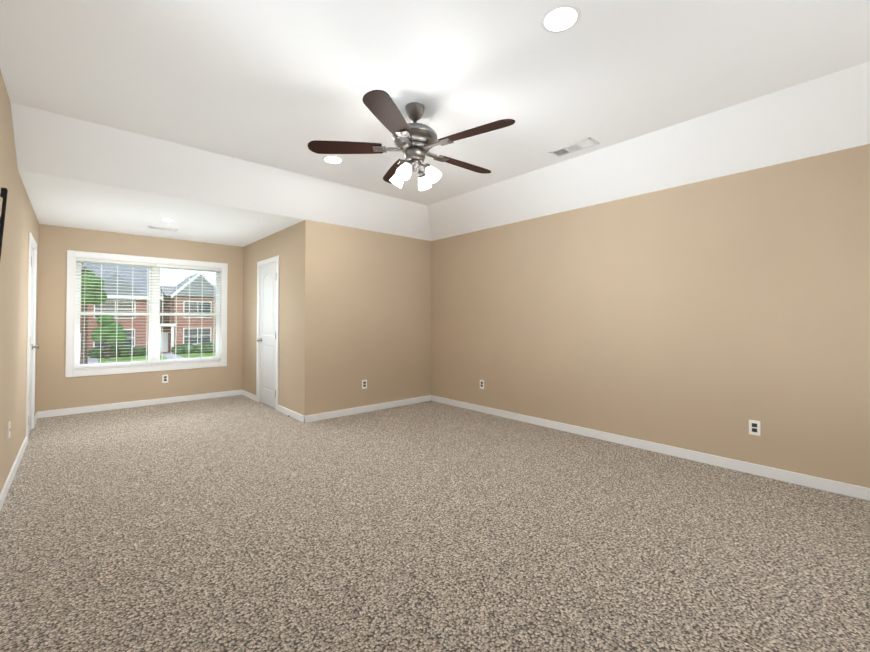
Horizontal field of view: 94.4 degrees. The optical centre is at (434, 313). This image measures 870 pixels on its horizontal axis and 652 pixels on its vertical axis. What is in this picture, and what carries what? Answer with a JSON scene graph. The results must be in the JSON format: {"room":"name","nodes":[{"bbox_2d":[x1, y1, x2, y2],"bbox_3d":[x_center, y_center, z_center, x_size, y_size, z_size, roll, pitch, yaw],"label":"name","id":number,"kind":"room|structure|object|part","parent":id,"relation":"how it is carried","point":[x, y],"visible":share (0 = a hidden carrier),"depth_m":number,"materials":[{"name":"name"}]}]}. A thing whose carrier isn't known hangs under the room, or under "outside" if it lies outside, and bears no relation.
{"room":"empty bedroom","nodes":[
{"label":"empty bedroom","id":0,"kind":"room"},
{"bbox_2d":[0,70,38,492],"bbox_3d":[-2.335,-0.185,1.969,0.140,2.894,8.453,1,-1,-42],"label":"wall","id":1,"kind":"structure","parent":0,"point":[21,222],"depth_m":3.08,"materials":[{"name":"beige paint"}]},
{"bbox_2d":[0,187,7,258],"bbox_3d":[-2.001,-0.392,1.786,0.111,0.430,0.400,1,-1,-42],"label":"tv","id":2,"kind":"object","parent":1,"relation":"attached to","point":[3,193],"visible":1,"depth_m":1.93,"materials":[{"name":"black"}]},
{"bbox_2d":[8,421,10,438],"bbox_3d":[-3.146,0.858,2.977,0.008,0.116,0.072,1,-1,-42],"label":"outlet","id":3,"kind":"object","parent":1,"relation":"attached to","point":[9,423],"visible":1,"depth_m":2.96,"materials":[{"name":"white plastic"}]},
{"bbox_2d":[0,412,37,510],"bbox_3d":[-2.271,1.220,1.991,0.014,0.085,8.153,1,-1,-42],"label":"baseboard","id":4,"kind":"structure","parent":1,"relation":"attached to","point":[8,482],"depth_m":3.12,"materials":[{"name":"white wood"}]},
{"bbox_2d":[26,232,36,443],"bbox_3d":[-4.367,0.244,4.262,0.156,2.107,0.824,1,-1,-42],"label":"door frame","id":5,"kind":"structure","parent":1,"relation":"attached to","point":[32,240],"depth_m":4.17,"materials":[{"name":"white wood"}]},
{"bbox_2d":[28,245,39,434],"bbox_3d":[-4.314,0.278,4.309,0.097,2.019,0.668,1,-1,-42],"label":"hall door","id":6,"kind":"structure","parent":1,"relation":"in","point":[37,346],"depth_m":4.45,"materials":[{"name":"white wood"}]},
{"bbox_2d":[36,224,242,411],"bbox_3d":[-4.082,-0.124,5.964,2.556,2.894,0.160,1,-1,-42],"label":"wall","id":7,"kind":"structure","parent":0,"point":[57,388],"depth_m":5.53,"materials":[{"name":"beige paint"}]},
{"bbox_2d":[38,390,241,417],"bbox_3d":[-4.076,1.279,5.831,2.416,0.085,0.014,1,-1,-42],"label":"baseboard","id":8,"kind":"structure","parent":7,"relation":"attached to","point":[76,410],"depth_m":5.66,"materials":[{"name":"white wood"}]},
{"bbox_2d":[65,250,227,376],"bbox_3d":[-4.118,0.009,5.915,1.916,1.654,0.175,1,-1,-42],"label":"window unit","id":9,"kind":"structure","parent":7,"relation":"in","point":[154,313],"depth_m":5.84,"materials":[{"name":"white plastic"}]},
{"bbox_2d":[75,258,155,369],"bbox_3d":[-4.417,0.004,5.596,0.865,1.476,0.064,1,-1,-42],"label":"blind","id":10,"kind":"object","parent":9,"relation":"attached to","point":[152,316],"depth_m":5.59,"materials":[{"name":"white plastic"}]},
{"bbox_2d":[155,264,220,364],"bbox_3d":[-3.766,0.012,6.175,0.865,1.476,0.064,1,-1,-42],"label":"blind","id":11,"kind":"object","parent":9,"relation":"attached to","point":[157,315],"depth_m":6.15,"materials":[{"name":"white plastic"}]},
{"bbox_2d":[162,375,167,382],"bbox_3d":[-3.973,0.958,5.932,0.072,0.116,0.007,1,-1,-42],"label":"outlet","id":12,"kind":"object","parent":7,"relation":"attached to","point":[163,378],"visible":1,"depth_m":5.92,"materials":[{"name":"white plastic"}]},
{"bbox_2d":[18,170,304,246],"bbox_3d":[-3.272,-1.353,5.072,2.556,0.444,2.597,1,-1,-42],"label":"ceiling","id":13,"kind":"structure","parent":0,"point":[62,202],"depth_m":4.62,"materials":[{"name":"white paint"}]},
{"bbox_2d":[148,226,177,231],"bbox_3d":[-3.602,-1.123,5.331,0.320,0.011,0.140,1,-1,-42],"label":"ceiling vent","id":14,"kind":"object","parent":13,"relation":"in","point":[161,228],"visible":0.96,"depth_m":5.30,"materials":[{"name":"white metal"}]},
{"bbox_2d":[10,102,430,240],"bbox_3d":[-1.511,-1.311,4.531,4.471,0.344,0.550,1,-1,-42],"label":"ceiling slope","id":15,"kind":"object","parent":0,"point":[54,144],"visible":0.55,"depth_m":3.81,"materials":[{"name":"white paint"}]},
{"bbox_2d":[242,222,300,413],"bbox_3d":[-2.362,-0.126,5.848,0.140,2.894,2.297,1,-1,-42],"label":"wall","id":16,"kind":"structure","parent":0,"point":[284,244],"depth_m":5.37,"materials":[{"name":"beige paint"}]},
{"bbox_2d":[257,262,275,408],"bbox_3d":[-2.406,0.301,5.770,0.097,2.019,0.698,1,-1,-42],"label":"closet door","id":17,"kind":"structure","parent":16,"relation":"in","point":[267,380],"depth_m":5.79,"materials":[{"name":"white wood"}]},
{"bbox_2d":[256,255,278,410],"bbox_3d":[-2.405,0.267,5.772,0.016,2.107,0.854,1,-1,-42],"label":"door frame","id":18,"kind":"structure","parent":16,"relation":"attached to","point":[267,261],"depth_m":5.50,"materials":[{"name":"white wood"}]},
{"bbox_2d":[242,390,304,422],"bbox_3d":[-2.369,1.277,5.718,0.014,0.085,2.451,1,-1,-42],"label":"baseboard","id":19,"kind":"structure","parent":16,"relation":"attached to","point":[288,412],"depth_m":5.22,"materials":[{"name":"white wood"}]},
{"bbox_2d":[300,220,430,415],"bbox_3d":[-0.856,-0.130,5.556,2.005,2.894,0.140,1,-1,-42],"label":"wall","id":20,"kind":"structure","parent":0,"point":[365,304],"depth_m":5.35,"materials":[{"name":"beige paint"}]},
{"bbox_2d":[362,380,366,388],"bbox_3d":[-0.940,0.939,5.367,0.072,0.116,0.008,1,-1,-42],"label":"outlet","id":21,"kind":"object","parent":20,"relation":"attached to","point":[364,384],"visible":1,"depth_m":5.36,"materials":[{"name":"white plastic"}]},
{"bbox_2d":[304,395,430,422],"bbox_3d":[-0.810,1.273,5.473,2.019,0.085,0.014,1,-1,-42],"label":"baseboard","id":22,"kind":"structure","parent":20,"relation":"attached to","point":[340,413],"depth_m":5.34,"materials":[{"name":"white wood"}]},
{"bbox_2d":[0,395,869,651],"bbox_3d":[-0.630,1.345,3.461,4.701,0.120,8.453,1,-1,-42],"label":"floor","id":23,"kind":"structure","parent":0,"point":[238,523],"depth_m":2.23,"materials":[{"name":"carpet"}]},
{"bbox_2d":[0,0,869,204],"bbox_3d":[0.186,-1.563,2.587,4.701,0.120,5.996,1,-1,-42],"label":"ceiling","id":24,"kind":"structure","parent":0,"point":[280,84],"depth_m":2.47,"materials":[{"name":"white paint"}]},
{"bbox_2d":[322,156,342,163],"bbox_3d":[-0.982,-1.480,3.878,0.196,0.006,0.196,1,-1,-42],"label":"recessed light","id":25,"kind":"object","parent":24,"relation":"in","point":[333,160],"visible":1,"depth_m":3.86,"materials":[{"name":"white"}]},
{"bbox_2d":[308,90,514,190],"bbox_3d":[-0.097,-1.212,2.946,1.418,0.570,1.460,1,-1,-42],"label":"fan","id":26,"kind":"object","parent":24,"relation":"hanging from","point":[415,142],"visible":1,"depth_m":2.84,"materials":[{"name":"brown wood"}]},
{"bbox_3d":[-0.146,-0.988,2.915,0.390,0.122,0.390,1,-1,-42],"label":"lamp shade","id":27,"kind":"part","parent":26,"relation":"part of","materials":[{"name":"white glass"}]},
{"bbox_2d":[541,4,580,32],"bbox_3d":[0.643,-1.508,2.064,0.196,0.006,0.196,1,-1,-42],"label":"recessed light","id":28,"kind":"object","parent":24,"relation":"in","point":[562,18],"visible":1,"depth_m":2.06,"materials":[{"name":"white"}]},
{"bbox_2d":[549,137,599,157],"bbox_3d":[1.240,-1.484,3.606,0.170,0.011,0.400,1,-1,-42],"label":"ceiling vent","id":29,"kind":"object","parent":24,"relation":"in","point":[576,146],"visible":1,"depth_m":3.59,"materials":[{"name":"white metal"}]},
{"bbox_2d":[427,61,869,240],"bbox_3d":[1.616,-1.321,3.888,0.550,0.344,5.766,1,-1,-42],"label":"ceiling","id":30,"kind":"structure","parent":0,"point":[829,113],"depth_m":3.33,"materials":[{"name":"white paint"}]},
{"bbox_2d":[431,144,869,487],"bbox_3d":[1.891,-0.153,4.080,0.140,2.894,5.996,1,-1,-42],"label":"wall","id":31,"kind":"structure","parent":0,"point":[713,316],"depth_m":3.56,"materials":[{"name":"beige paint"}]},
{"bbox_2d":[480,380,483,388],"bbox_3d":[0.625,0.942,5.377,0.008,0.116,0.072,1,-1,-42],"label":"electrical outlet","id":32,"kind":"object","parent":31,"relation":"attached to","point":[481,384],"visible":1,"depth_m":5.37,"materials":[{"name":"white plastic"}]},
{"bbox_2d":[431,395,869,500],"bbox_3d":[1.833,1.251,4.008,0.014,0.085,5.716,1,-1,-42],"label":"baseboard","id":33,"kind":"structure","parent":31,"relation":"attached to","point":[850,490],"depth_m":3.53,"materials":[{"name":"white wood"}]},
{"bbox_2d":[749,420,759,435],"bbox_3d":[2.549,0.909,3.212,0.008,0.116,0.072,1,-1,-42],"label":"electrical outlet","id":34,"kind":"object","parent":31,"relation":"attached to","point":[754,427],"visible":1,"depth_m":3.21,"materials":[{"name":"white plastic"}]},
{"label":"outside","id":35,"kind":"structure","parent":0,"visible":0},
{"bbox_2d":[97,352,214,362],"bbox_3d":[-60.801,5.185,98.263,280.000,0.300,212.287,1,-1,-42],"label":"lawn","id":36,"kind":"structure","parent":35,"point":[143,358],"depth_m":37.77,"materials":[{"name":"green plant"}]},
{"bbox_2d":[80,263,106,363],"bbox_3d":[-26.351,-0.696,30.085,2.952,9.375,2.705,1,-1,-42],"label":"tree","id":37,"kind":"object","parent":36,"relation":"on","point":[84,347],"depth_m":30.05,"materials":[{"name":"green plant"}]},
{"bbox_2d":[90,315,127,358],"bbox_3d":[-29.162,2.069,36.043,2.535,4.029,2.391,1,-1,-42],"label":"tree","id":38,"kind":"object","parent":36,"relation":"on","point":[111,325],"depth_m":35.74,"materials":[{"name":"green plant"}]},
{"bbox_2d":[80,298,148,349],"bbox_3d":[-37.098,0.254,40.645,13.800,7.800,10.020,1,-1,-42],"label":"brick house","id":39,"kind":"structure","parent":36,"relation":"on","point":[139,335],"depth_m":40.34,"materials":[{"name":"red brick"}]},
{"bbox_2d":[80,295,161,348],"bbox_3d":[-33.597,1.108,36.692,14.600,5.870,0.540,1,-1,-42],"label":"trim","id":40,"kind":"structure","parent":39,"relation":"attached to","point":[121,296],"depth_m":39.45,"materials":[{"name":"white"}]},
{"bbox_2d":[95,342,104,346],"bbox_3d":[-31.936,2.939,38.396,0.664,0.408,0.021,1,-1,-42],"label":"glass","id":41,"kind":"object","parent":40,"relation":"attached to","point":[102,343],"depth_m":38.36,"materials":[{"name":"grey"}]},
{"bbox_2d":[95,301,134,317],"bbox_3d":[-31.108,-0.419,39.183,3.000,1.600,0.021,1,-1,-42],"label":"glass","id":42,"kind":"object","parent":40,"relation":"attached to","point":[108,305],"depth_m":39.11,"materials":[{"name":"grey"}]},
{"bbox_2d":[118,330,133,345],"bbox_3d":[-30.458,2.410,39.717,1.177,1.505,0.021,1,-1,-42],"label":"glass","id":43,"kind":"object","parent":40,"relation":"attached to","point":[129,339],"depth_m":39.88,"materials":[{"name":"grey"}]},
{"bbox_2d":[81,263,161,296],"bbox_3d":[-37.105,-3.496,40.710,14.600,3.700,11.000,1,-1,-42],"label":"house roof","id":44,"kind":"structure","parent":39,"relation":"on","point":[123,290],"depth_m":41.37,"materials":[{"name":"grey"}]},
{"bbox_2d":[88,353,184,363],"bbox_3d":[-12.572,4.190,43.998,280.000,0.030,17.500,1,-1,-42],"label":"ground","id":45,"kind":"structure","parent":36,"relation":"on","point":[164,355],"depth_m":37.45,"materials":[{"name":"grey"}]},
{"bbox_2d":[88,342,214,357],"bbox_3d":[-25.359,3.591,42.752,17.457,1.429,1.771,1,-1,-42],"label":"hedge","id":46,"kind":"object","parent":36,"relation":"on","point":[122,353],"depth_m":39.19,"materials":[{"name":"green plant"}]},
{"bbox_2d":[160,296,215,352],"bbox_3d":[-27.158,0.124,50.163,13.700,8.350,11.000,1,-1,-42],"label":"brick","id":47,"kind":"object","parent":36,"relation":"on","point":[181,320],"depth_m":43.52,"materials":[{"name":"red brick"}]},
{"bbox_2d":[160,271,214,353],"bbox_3d":[-25.016,-0.202,45.114,10.390,8.848,2.400,1,-1,-42],"label":"house","id":48,"kind":"structure","parent":47,"relation":"attached to","point":[165,345],"depth_m":42.88,"materials":[{"name":"white"}]},
{"bbox_2d":[184,328,209,343],"bbox_3d":[-25.838,2.427,43.823,2.500,1.650,0.021,1,-1,-42],"label":"glass","id":49,"kind":"object","parent":48,"relation":"attached to","point":[204,337],"depth_m":43.74,"materials":[{"name":"grey"}]},
{"bbox_2d":[184,302,210,316],"bbox_3d":[-25.838,-0.447,43.867,2.500,1.600,0.021,1,-1,-42],"label":"glass","id":50,"kind":"object","parent":48,"relation":"attached to","point":[195,305],"depth_m":43.78,"materials":[{"name":"grey"}]},
{"bbox_2d":[160,274,214,296],"bbox_3d":[-26.706,-3.043,50.680,13.200,2.600,11.900,1,-1,-42],"label":"house roof","id":51,"kind":"structure","parent":47,"relation":"on","point":[190,287],"depth_m":43.85,"materials":[{"name":"grey"}]}
]}

